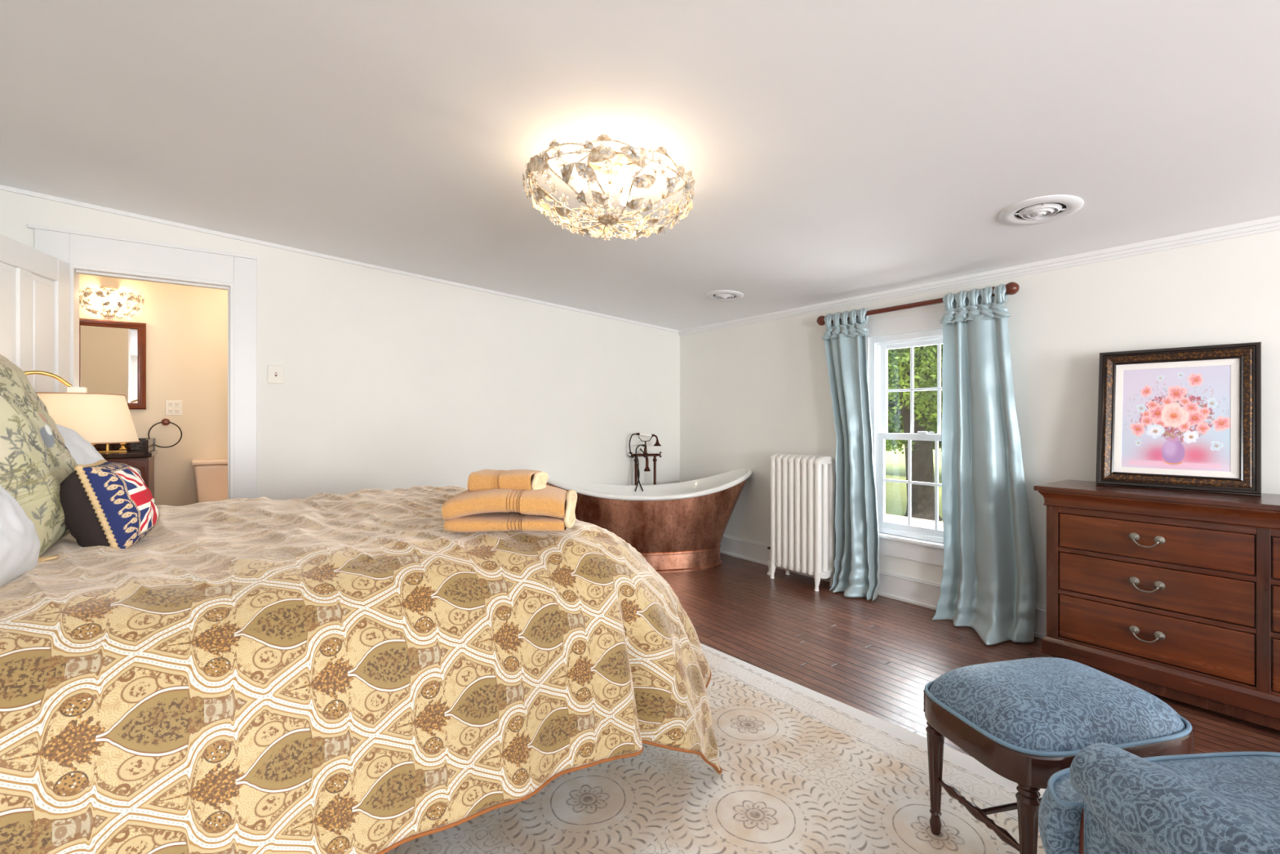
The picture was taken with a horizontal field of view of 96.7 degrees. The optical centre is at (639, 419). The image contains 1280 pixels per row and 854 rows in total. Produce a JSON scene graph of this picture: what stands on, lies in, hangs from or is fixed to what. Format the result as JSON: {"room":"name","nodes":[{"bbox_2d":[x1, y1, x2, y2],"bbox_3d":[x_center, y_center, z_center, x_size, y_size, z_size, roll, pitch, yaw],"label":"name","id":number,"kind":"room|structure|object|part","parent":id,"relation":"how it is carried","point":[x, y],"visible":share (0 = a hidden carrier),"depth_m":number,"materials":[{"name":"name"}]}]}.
{"room":"hotel room","nodes":[
{"label":"hotel room","id":0,"kind":"room"},
{"bbox_2d":[79,274,227,506],"bbox_3d":[-3.631,-0.165,4.352,2.900,2.470,0.120,0,0,-37],"label":"wall","id":1,"kind":"structure","parent":0,"point":[187,326],"depth_m":4.36,"materials":[{"name":"paint"}]},
{"bbox_2d":[79,286,143,318],"bbox_3d":[-3.794,-0.839,4.060,0.381,0.222,0.246,0,0,-37],"label":"wall sconce","id":2,"kind":"object","parent":1,"relation":"attached to","point":[112,298],"visible":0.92,"depth_m":4.05,"materials":[{"name":"beige metal"}]},
{"bbox_3d":[-3.830,-0.869,4.055,0.048,0.064,0.047,0,0,-37],"label":"bulb","id":3,"kind":"part","parent":2,"relation":"part of","materials":[{"name":"white glass"}]},
{"bbox_3d":[-3.786,-0.869,4.088,0.048,0.064,0.047,0,0,-37],"label":"bulb","id":4,"kind":"part","parent":2,"relation":"part of","materials":[{"name":"white glass"}]},
{"bbox_2d":[79,318,146,409],"bbox_3d":[-3.833,-0.393,4.110,0.400,0.640,0.026,0,0,-37],"label":"wall mirror","id":5,"kind":"object","parent":1,"relation":"attached to","point":[113,353],"visible":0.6,"depth_m":4.13,"materials":[{"name":"mirror"}]},
{"bbox_2d":[93,437,155,450],"bbox_3d":[-3.993,0.184,3.990,0.905,0.088,0.020,0,0,-37],"label":"backsplash","id":6,"kind":"structure","parent":1,"relation":"attached to","point":[140,445],"depth_m":4.16,"materials":[{"name":"stone"}]},
{"bbox_2d":[144,438,154,453],"bbox_3d":[-3.496,0.184,4.055,0.020,0.088,0.472,0,0,-37],"label":"backsplash","id":7,"kind":"structure","parent":1,"relation":"attached to","point":[148,443],"depth_m":3.92,"materials":[{"name":"stone"}]},
{"bbox_2d":[147,418,182,448],"bbox_3d":[-3.574,0.104,4.285,0.199,0.220,0.056,0,0,-37],"label":"towel ring","id":8,"kind":"object","parent":1,"relation":"attached to","point":[165,421],"visible":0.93,"depth_m":4.27,"materials":[{"name":"metal"}]},
{"bbox_2d":[165,400,182,415],"bbox_3d":[-3.549,-0.088,4.333,0.100,0.115,0.010,0,0,-37],"label":"wall outlet","id":9,"kind":"object","parent":1,"relation":"attached to","point":[173,407],"visible":1,"depth_m":4.33,"materials":[{"name":"plastic"}]},
{"bbox_2d":[168,401,173,406],"bbox_3d":[-3.562,-0.114,4.321,0.028,0.034,0.005,0,0,-37],"label":"receptacle","id":10,"kind":"object","parent":9,"relation":"attached to","point":[171,403],"depth_m":4.32,"materials":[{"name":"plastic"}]},
{"bbox_2d":[174,402,179,406],"bbox_3d":[-3.533,-0.114,4.342,0.028,0.034,0.005,0,0,-37],"label":"receptacle","id":11,"kind":"object","parent":9,"relation":"attached to","point":[176,404],"depth_m":4.34,"materials":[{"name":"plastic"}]},
{"bbox_2d":[174,408,179,413],"bbox_3d":[-3.533,-0.062,4.342,0.028,0.034,0.005,0,0,-37],"label":"receptacle","id":12,"kind":"object","parent":9,"relation":"attached to","point":[176,411],"depth_m":4.34,"materials":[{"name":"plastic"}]},
{"bbox_2d":[0,190,679,500],"bbox_3d":[-1.734,-0.080,4.170,5.220,2.600,0.140,0,0,-37],"label":"wall","id":13,"kind":"structure","parent":0,"point":[392,380],"depth_m":4.18,"materials":[{"name":"paint"}]},
{"bbox_2d":[0,234,69,392],"bbox_3d":[-2.953,0.187,2.715,0.172,2.046,0.700,0,0,-20],"label":"door","id":14,"kind":"structure","parent":13,"relation":"in","point":[34,283],"depth_m":2.79,"materials":[{"name":"paint"}]},
{"bbox_3d":[-2.904,-0.248,2.579,0.024,0.936,0.204,0,0,-20],"label":"panel","id":15,"kind":"part","parent":14,"relation":"part of","materials":[{"name":"paint"}]},
{"bbox_3d":[-3.002,-0.248,2.852,0.024,0.936,0.204,0,0,-20],"label":"panel","id":16,"kind":"part","parent":14,"relation":"part of","materials":[{"name":"paint"}]},
{"bbox_2d":[26,223,257,498],"bbox_3d":[-2.800,0.100,3.269,0.994,2.240,0.026,0,0,-37],"label":"trim","id":17,"kind":"structure","parent":13,"relation":"attached to","point":[71,246],"depth_m":3.44,"materials":[{"name":"paint"}]},
{"bbox_2d":[69,263,234,498],"bbox_3d":[-2.829,0.192,3.340,0.724,2.056,0.160,0,0,-37],"label":"trim","id":18,"kind":"structure","parent":13,"relation":"attached to","point":[75,270],"depth_m":3.31,"materials":[{"name":"paint"}]},
{"bbox_2d":[267,364,284,383],"bbox_3d":[-2.324,-0.286,3.632,0.090,0.115,0.016,0,0,-37],"label":"light switch","id":19,"kind":"object","parent":13,"relation":"attached to","point":[275,373],"visible":1,"depth_m":3.63,"materials":[{"name":"plastic"}]},
{"bbox_2d":[0,184,679,333],"bbox_3d":[-1.626,-1.050,4.152,5.070,0.385,0.018,0,0,-37],"label":"trim","id":20,"kind":"structure","parent":13,"relation":"attached to","point":[4,188],"depth_m":3.66,"materials":[{"name":"paint"}]},
{"bbox_2d":[0,0,1279,330],"bbox_3d":[0.678,-1.116,1.080,5.380,0.494,8.018,0,0,-37],"label":"ceiling","id":21,"kind":"structure","parent":0,"point":[833,150],"depth_m":2.04,"materials":[{"name":"paint"}]},
{"bbox_2d":[522,133,694,239],"bbox_3d":[-0.128,-0.913,2.321,0.687,0.283,0.687,0,0,40],"label":"ceiling light","id":22,"kind":"object","parent":21,"relation":"attached to","point":[602,159],"visible":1,"depth_m":2.20,"materials":[{"name":"beige metal"}]},
{"bbox_3d":[-0.237,-0.955,2.321,0.048,0.064,0.047,5,-3,-37],"label":"bulb","id":23,"kind":"part","parent":22,"relation":"part of","materials":[{"name":"white glass"}]},
{"bbox_2d":[592,167,608,171],"bbox_3d":[-0.179,-1.006,2.325,0.126,0.056,0.022,0,0,-3],"label":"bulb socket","id":24,"kind":"object","parent":22,"relation":"attached to","point":[596,169],"depth_m":2.32,"materials":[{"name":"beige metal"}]},
{"bbox_2d":[612,163,626,168],"bbox_3d":[-0.085,-1.003,2.270,0.022,0.061,0.124,0,0,-25],"label":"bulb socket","id":25,"kind":"object","parent":22,"relation":"attached to","point":[614,165],"depth_m":2.27,"materials":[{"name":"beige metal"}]},
{"bbox_2d":[613,169,627,191],"bbox_3d":[-0.084,-0.999,2.374,0.022,0.069,0.122,0,0,27],"label":"bulb","id":26,"kind":"object","parent":22,"relation":"attached to","point":[615,172],"depth_m":2.38,"materials":[{"name":"white glass"}]},
{"bbox_3d":[-0.063,-0.950,2.218,0.048,0.064,0.047,5,-3,-37],"label":"bulb","id":27,"kind":"part","parent":22,"relation":"part of","materials":[{"name":"white glass"}]},
{"bbox_3d":[-0.062,-0.941,2.421,0.048,0.064,0.047,5,-3,-37],"label":"bulb","id":28,"kind":"part","parent":22,"relation":"part of","materials":[{"name":"white glass"}]},
{"bbox_2d":[706,289,743,301],"bbox_3d":[0.633,-0.918,4.245,0.279,0.036,0.279,0,0,-18],"label":"ceiling vent","id":29,"kind":"object","parent":21,"relation":"in","point":[719,295],"visible":1,"depth_m":4.21,"materials":[{"name":"white metal"}]},
{"bbox_2d":[999,195,1084,225],"bbox_3d":[1.785,-0.926,2.539,0.309,0.037,0.310,0,0,-25],"label":"ceiling vent","id":30,"kind":"object","parent":21,"relation":"in","point":[1044,209],"visible":1,"depth_m":2.51,"materials":[{"name":"white metal"}]},
{"bbox_2d":[658,553,1279,756],"bbox_3d":[0.678,1.280,1.080,5.380,0.120,8.018,0,0,-37],"label":"floor","id":31,"kind":"structure","parent":0,"point":[877,657],"depth_m":3.12,"materials":[{"name":"brown wood"}]},
{"bbox_2d":[23,370,139,444],"bbox_3d":[-2.579,0.506,2.440,0.653,1.428,0.418,0,0,-37],"label":"floor lamp","id":32,"kind":"object","parent":31,"relation":"on","point":[98,418],"visible":0.57,"depth_m":2.43,"materials":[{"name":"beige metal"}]},
{"bbox_3d":[-2.592,-0.131,2.376,0.025,0.153,0.317,0,0,38],"label":"lamp arm","id":33,"kind":"part","parent":32,"relation":"part of","materials":[{"name":"gold metal"}]},
{"bbox_3d":[-2.485,-0.004,2.512,0.410,0.212,0.410,0,0,-37],"label":"lamp shade","id":34,"kind":"part","parent":32,"relation":"part of","materials":[{"name":"fabric"}]},
{"bbox_2d":[629,432,662,491],"bbox_3d":[0.059,0.672,5.198,0.310,1.096,0.203,0,0,-8],"label":"tub filler","id":35,"kind":"object","parent":31,"relation":"on","point":[645,455],"visible":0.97,"depth_m":5.24,"materials":[{"name":"brown metal"}]},
{"bbox_3d":[0.061,0.398,5.186,0.060,0.143,0.117,0,0,-8],"label":"spout","id":36,"kind":"part","parent":35,"relation":"part of","materials":[{"name":"brown metal"}]},
{"bbox_2d":[541,468,751,573],"bbox_3d":[0.048,0.823,4.797,1.833,0.794,0.774,0,0,-8],"label":"bathtub","id":37,"kind":"object","parent":31,"relation":"on","point":[677,526],"visible":0.7,"depth_m":4.53,"materials":[{"name":"orange metal"}]},
{"bbox_2d":[541,468,751,500],"bbox_3d":[0.048,0.748,4.797,1.826,0.644,0.756,0,0,-8],"label":"basin","id":38,"kind":"object","parent":37,"relation":"in","point":[728,486],"depth_m":4.78,"materials":[{"name":"white ceramic"}]},
{"bbox_2d":[384,643,1045,853],"bbox_3d":[0.010,1.215,1.525,2.480,0.008,3.400,0,0,-40],"label":"area rug","id":39,"kind":"object","parent":31,"relation":"on","point":[806,771],"visible":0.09,"depth_m":1.83,"materials":[{"name":"beige carpet"}]},
{"bbox_2d":[924,657,1194,853],"bbox_3d":[1.129,0.957,1.570,0.586,0.508,0.410,0,0,-13],"label":"upholstered stool","id":40,"kind":"object","parent":39,"relation":"on","point":[1027,720],"visible":0.88,"depth_m":1.45,"materials":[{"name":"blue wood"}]},
{"bbox_3d":[0.866,1.006,1.667,0.052,0.411,0.052,0,0,-13],"label":"leg","id":41,"kind":"part","parent":40,"relation":"part of","materials":[{"name":"brown wood"}]},
{"bbox_3d":[0.934,1.006,1.369,0.052,0.411,0.052,0,0,-13],"label":"leg","id":42,"kind":"part","parent":40,"relation":"part of","materials":[{"name":"brown wood"}]},
{"bbox_2d":[928,657,1185,751],"bbox_3d":[1.129,0.747,1.570,0.562,0.088,0.386,0,0,-13],"label":"cushion","id":43,"kind":"object","parent":40,"relation":"on","point":[1037,704],"depth_m":1.45,"materials":[{"name":"blue fabric"}]},
{"bbox_3d":[1.393,1.006,1.474,0.052,0.411,0.052,0,0,-13],"label":"leg","id":44,"kind":"part","parent":40,"relation":"part of","materials":[{"name":"brown wood"}]},
{"bbox_2d":[1038,742,1279,853],"bbox_3d":[1.189,0.731,0.769,0.778,0.967,0.958,0,0,-7],"label":"armchair","id":45,"kind":"object","parent":39,"relation":"on","point":[1110,799],"visible":1,"depth_m":0.97,"materials":[{"name":"blue fabric"}]},
{"bbox_3d":[-1.456,0.541,1.746,2.180,1.341,1.780,0,0,-37],"label":"bed","id":46,"kind":"object","parent":39,"relation":"on","visible":0},
{"bbox_2d":[0,485,722,853],"bbox_3d":[-1.210,0.767,1.951,2.654,0.886,2.005,0,0,-37],"label":"duvet","id":47,"kind":"object","parent":46,"relation":"on","point":[351,673],"visible":0.9,"depth_m":1.28,"materials":[{"name":"beige fabric"}]},
{"bbox_2d":[0,484,39,586],"bbox_3d":[-1.399,0.222,1.092,0.298,0.335,0.619,0,0,-33],"label":"pillow","id":48,"kind":"object","parent":47,"relation":"on","point":[20,541],"visible":0.91,"depth_m":1.18,"materials":[{"name":"fabric"}]},
{"bbox_2d":[0,354,77,557],"bbox_3d":[-1.755,0.078,1.522,0.371,0.598,0.640,0,0,-37],"label":"euro pillow","id":49,"kind":"object","parent":47,"relation":"on","point":[35,459],"visible":0.7,"depth_m":1.44,"materials":[{"name":"beige fabric"}]},
{"bbox_2d":[37,555,59,563],"bbox_3d":[-1.468,0.346,1.399,0.038,0.014,0.069,0,0,29],"label":"tassel","id":50,"kind":"object","parent":47,"relation":"on","point":[40,558],"visible":0.5,"depth_m":1.40,"materials":[{"name":"beige fabric"}]},
{"bbox_2d":[55,423,104,465],"bbox_3d":[-2.023,0.199,1.991,0.289,0.392,0.631,0,0,-38],"label":"pillow","id":51,"kind":"object","parent":47,"relation":"on","point":[82,451],"visible":0.12,"depth_m":1.98,"materials":[{"name":"fabric"}]},
{"bbox_2d":[59,459,158,548],"bbox_3d":[-1.502,0.246,1.615,0.199,0.255,0.274,0,0,-31],"label":"cushion","id":52,"kind":"object","parent":47,"relation":"on","point":[104,503],"visible":0.97,"depth_m":1.52,"materials":[{"name":"fabric"}]},
{"bbox_3d":[-1.503,0.246,1.614,0.019,0.267,0.272,-21,11,-31],"label":"trim","id":53,"kind":"part","parent":52,"relation":"part of","materials":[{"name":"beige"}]},
{"bbox_2d":[441,484,577,532],"bbox_3d":[-0.391,0.273,1.781,0.372,0.128,0.280,0,0,-2],"label":"bath towel","id":54,"kind":"object","parent":47,"relation":"on","point":[549,508],"visible":0.91,"depth_m":1.66,"materials":[{"name":"orange fabric"}]},
{"bbox_2d":[467,469,548,491],"bbox_3d":[-0.413,0.196,1.802,0.222,0.069,0.144,0,0,7],"label":"hand towel","id":55,"kind":"object","parent":54,"relation":"on","point":[484,479],"visible":0.8,"depth_m":1.74,"materials":[{"name":"orange fabric"}]},
{"bbox_2d":[767,453,835,591],"bbox_3d":[1.186,0.743,4.296,0.218,0.956,0.535,0,0,-37],"label":"radiator","id":56,"kind":"object","parent":31,"relation":"on","point":[802,486],"visible":1,"depth_m":4.14,"materials":[{"name":"metal"}]},
{"bbox_2d":[1033,479,1279,730],"bbox_3d":[2.570,0.772,2.319,0.477,0.896,1.519,0,0,-37],"label":"dresser","id":57,"kind":"object","parent":31,"relation":"on","point":[1171,593],"visible":1,"depth_m":2.41,"materials":[{"name":"brown wood"}]},
{"bbox_3d":[2.196,0.938,2.469,0.030,0.054,0.120,0,0,-37],"label":"drawer handle","id":58,"kind":"part","parent":57,"relation":"part of","materials":[{"name":"silver metal"}]},
{"bbox_3d":[2.196,0.722,2.469,0.030,0.054,0.120,0,0,-37],"label":"drawer handle","id":59,"kind":"part","parent":57,"relation":"part of","materials":[{"name":"silver metal"}]},
{"bbox_3d":[2.196,0.528,2.469,0.030,0.054,0.120,0,0,-37],"label":"drawer handle","id":60,"kind":"part","parent":57,"relation":"part of","materials":[{"name":"silver metal"}]},
{"bbox_3d":[2.219,0.941,2.486,0.028,0.200,0.642,0,0,-37],"label":"drawer","id":61,"kind":"part","parent":57,"relation":"part of","materials":[{"name":"brown wood"}]},
{"bbox_3d":[2.219,0.726,2.486,0.028,0.175,0.642,0,0,-37],"label":"drawer","id":62,"kind":"part","parent":57,"relation":"part of","materials":[{"name":"brown wood"}]},
{"bbox_3d":[2.219,0.531,2.486,0.028,0.158,0.642,0,0,-37],"label":"drawer","id":63,"kind":"part","parent":57,"relation":"part of","materials":[{"name":"brown wood"}]},
{"bbox_3d":[2.574,0.384,2.322,0.456,0.072,1.487,0,0,-37],"label":"cornice","id":64,"kind":"part","parent":57,"relation":"part of","materials":[{"name":"brown wood"}]},
{"bbox_3d":[2.424,1.058,2.210,0.031,0.025,1.339,0,0,-37],"label":"rail","id":65,"kind":"part","parent":57,"relation":"part of","materials":[{"name":"brown wood"}]},
{"bbox_3d":[2.424,0.827,2.210,0.031,0.020,1.339,0,0,-37],"label":"rail","id":66,"kind":"part","parent":57,"relation":"part of","materials":[{"name":"brown wood"}]},
{"bbox_3d":[2.424,0.624,2.210,0.031,0.020,1.339,0,0,-37],"label":"rail","id":67,"kind":"part","parent":57,"relation":"part of","materials":[{"name":"brown wood"}]},
{"bbox_3d":[2.424,0.434,2.210,0.031,0.028,1.339,0,0,-37],"label":"rail","id":68,"kind":"part","parent":57,"relation":"part of","materials":[{"name":"brown wood"}]},
{"bbox_2d":[1095,342,1261,494],"bbox_3d":[2.493,-0.007,2.659,0.130,0.662,0.555,0,0,-43],"label":"framed painting","id":69,"kind":"object","parent":57,"relation":"on","point":[1180,418],"visible":1,"depth_m":2.64,"materials":[{"name":"brown metal"}]},
{"bbox_3d":[2.631,0.941,1.935,0.028,0.200,0.642,0,0,-37],"label":"drawer","id":70,"kind":"part","parent":57,"relation":"part of","materials":[{"name":"brown wood"}]},
{"bbox_3d":[2.631,0.726,1.935,0.028,0.175,0.642,0,0,-37],"label":"drawer","id":71,"kind":"part","parent":57,"relation":"part of","materials":[{"name":"brown wood"}]},
{"bbox_3d":[2.631,0.531,1.935,0.028,0.158,0.642,0,0,-37],"label":"drawer","id":72,"kind":"part","parent":57,"relation":"part of","materials":[{"name":"brown wood"}]},
{"bbox_2d":[680,230,1279,607],"bbox_3d":[2.768,0.060,2.644,0.160,2.320,8.018,0,0,-37],"label":"wall","id":73,"kind":"structure","parent":0,"point":[750,393],"depth_m":3.19,"materials":[{"name":"paint"}]},
{"bbox_2d":[720,534,1046,638],"bbox_3d":[2.693,1.134,2.582,0.034,0.172,7.708,0,0,-37],"label":"baseboard","id":74,"kind":"structure","parent":73,"relation":"attached to","point":[909,589],"depth_m":3.85,"materials":[{"name":"paint"}]},
{"bbox_2d":[816,281,1019,325],"bbox_3d":[1.756,-0.738,3.749,0.136,0.080,1.332,0,0,-37],"label":"curtain rod","id":75,"kind":"object","parent":73,"relation":"attached to","point":[1011,288],"visible":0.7,"depth_m":3.66,"materials":[{"name":"brown wood"}]},
{"bbox_2d":[821,307,879,600],"bbox_3d":[1.447,0.216,3.995,0.220,1.986,0.459,0,0,-37],"label":"curtain","id":76,"kind":"object","parent":75,"relation":"hanging from","point":[856,562],"visible":1,"depth_m":3.96,"materials":[{"name":"blue fabric"}]},
{"bbox_3d":[1.730,-0.737,3.730,0.033,0.042,1.200,0,0,-37],"label":"rod","id":77,"kind":"part","parent":75,"relation":"part of","materials":[{"name":"brown wood"}]},
{"bbox_2d":[932,283,1036,644],"bbox_3d":[1.921,0.220,3.249,0.334,1.979,0.518,0,0,-37],"label":"curtain","id":78,"kind":"object","parent":75,"relation":"hanging from","point":[988,585],"visible":1,"depth_m":3.29,"materials":[{"name":"blue fabric"}]},
{"bbox_2d":[858,302,995,566],"bbox_3d":[1.862,0.120,3.759,0.155,1.630,0.980,0,0,-37],"label":"window","id":79,"kind":"structure","parent":73,"relation":"in","point":[908,541],"depth_m":3.85,"materials":[{"name":"paint"}]},
{"bbox_3d":[1.884,0.105,3.776,0.100,1.370,0.720,0,0,-37],"label":"frame","id":80,"kind":"part","parent":79,"relation":"part of","materials":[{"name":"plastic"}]},
{"bbox_3d":[1.874,0.421,3.768,0.028,0.653,0.620,0,0,-37],"label":"sash","id":81,"kind":"part","parent":79,"relation":"part of","materials":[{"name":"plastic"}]},
{"bbox_3d":[1.838,0.805,3.741,0.095,0.026,0.980,0,0,-37],"label":"sill","id":82,"kind":"part","parent":79,"relation":"part of","materials":[{"name":"paint"}]},
{"bbox_3d":[1.900,-0.193,3.788,0.030,0.665,0.620,0,0,-37],"label":"sash","id":83,"kind":"part","parent":79,"relation":"part of","materials":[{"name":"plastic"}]},
{"bbox_2d":[678,215,1279,336],"bbox_3d":[2.695,-0.858,2.583,0.030,0.065,7.708,0,0,-37],"label":"trim","id":84,"kind":"structure","parent":73,"relation":"attached to","point":[1270,224],"depth_m":3.20,"materials":[{"name":"paint"}]},
{"bbox_3d":[-3.286,1.130,3.891,2.900,0.120,1.272,0,0,-37],"label":"floor","id":85,"kind":"structure","parent":0,"visible":0},
{"bbox_2d":[93,437,157,498],"bbox_3d":[-3.832,0.605,3.787,0.920,0.930,0.539,0,0,-37],"label":"bathroom vanity","id":86,"kind":"object","parent":85,"relation":"on","point":[140,455],"visible":0.16,"depth_m":3.88,"materials":[{"name":"brown wood"}]},
{"bbox_2d":[98,449,157,458],"bbox_3d":[-3.836,0.243,3.792,0.920,0.030,0.527,0,0,-37],"label":"countertop","id":87,"kind":"structure","parent":86,"relation":"on","point":[138,453],"depth_m":3.81,"materials":[{"name":"stone"}]},
{"bbox_2d":[91,443,127,452],"bbox_3d":[-3.717,0.175,3.967,0.204,0.106,0.117,0,0,-37],"label":"faucet","id":88,"kind":"object","parent":87,"relation":"on","point":[122,448],"visible":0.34,"depth_m":4.00,"materials":[{"name":"gold metal"}]},
{"bbox_2d":[191,458,227,502],"bbox_3d":[-3.074,0.691,4.260,0.456,0.758,0.685,0,0,-37],"label":"toilet","id":89,"kind":"object","parent":85,"relation":"on","point":[211,475],"visible":0.11,"depth_m":4.30,"materials":[{"name":"ceramic"}]},
{"bbox_3d":[-3.211,0.327,4.442,0.456,0.030,0.230,0,0,-37],"label":"tank lid","id":90,"kind":"part","parent":89,"relation":"part of","materials":[{"name":"ceramic"}]},
{"label":"outside","id":91,"kind":"structure","parent":0,"visible":0},
{"bbox_2d":[885,442,942,521],"bbox_3d":[33.196,1.645,62.300,112.200,0.150,180.000,0,0,-37],"label":"grass field","id":92,"kind":"structure","parent":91,"point":[895,492],"depth_m":13.69,"materials":[{"name":"green plant"}]},
{"bbox_2d":[885,367,903,450],"bbox_3d":[5.543,-0.687,16.780,3.180,4.570,4.861,0,0,-31],"label":"tree","id":93,"kind":"object","parent":92,"relation":"on","point":[895,420],"visible":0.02,"depth_m":15.04,"materials":[{"name":"green plant"}]},
{"bbox_2d":[885,343,942,520],"bbox_3d":[4.517,-1.608,9.295,4.032,6.440,7.079,0,0,-32],"label":"shade tree","id":94,"kind":"object","parent":92,"relation":"on","point":[922,496],"visible":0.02,"depth_m":8.66,"materials":[{"name":"green plant"}]},
{"bbox_2d":[888,349,942,452],"bbox_3d":[8.500,-0.914,14.506,3.171,5.024,4.964,0,0,-37],"label":"tree","id":95,"kind":"object","parent":92,"relation":"on","point":[901,424],"visible":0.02,"depth_m":15.02,"materials":[{"name":"green plant"}]},
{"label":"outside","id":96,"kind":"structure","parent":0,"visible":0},
{"bbox_2d":[885,513,943,529],"bbox_3d":[1.086,1.445,8.306,3.910,0.150,20.000,0,0,-37],"label":"porch deck","id":97,"kind":"object","parent":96,"point":[889,517],"depth_m":7.64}
]}

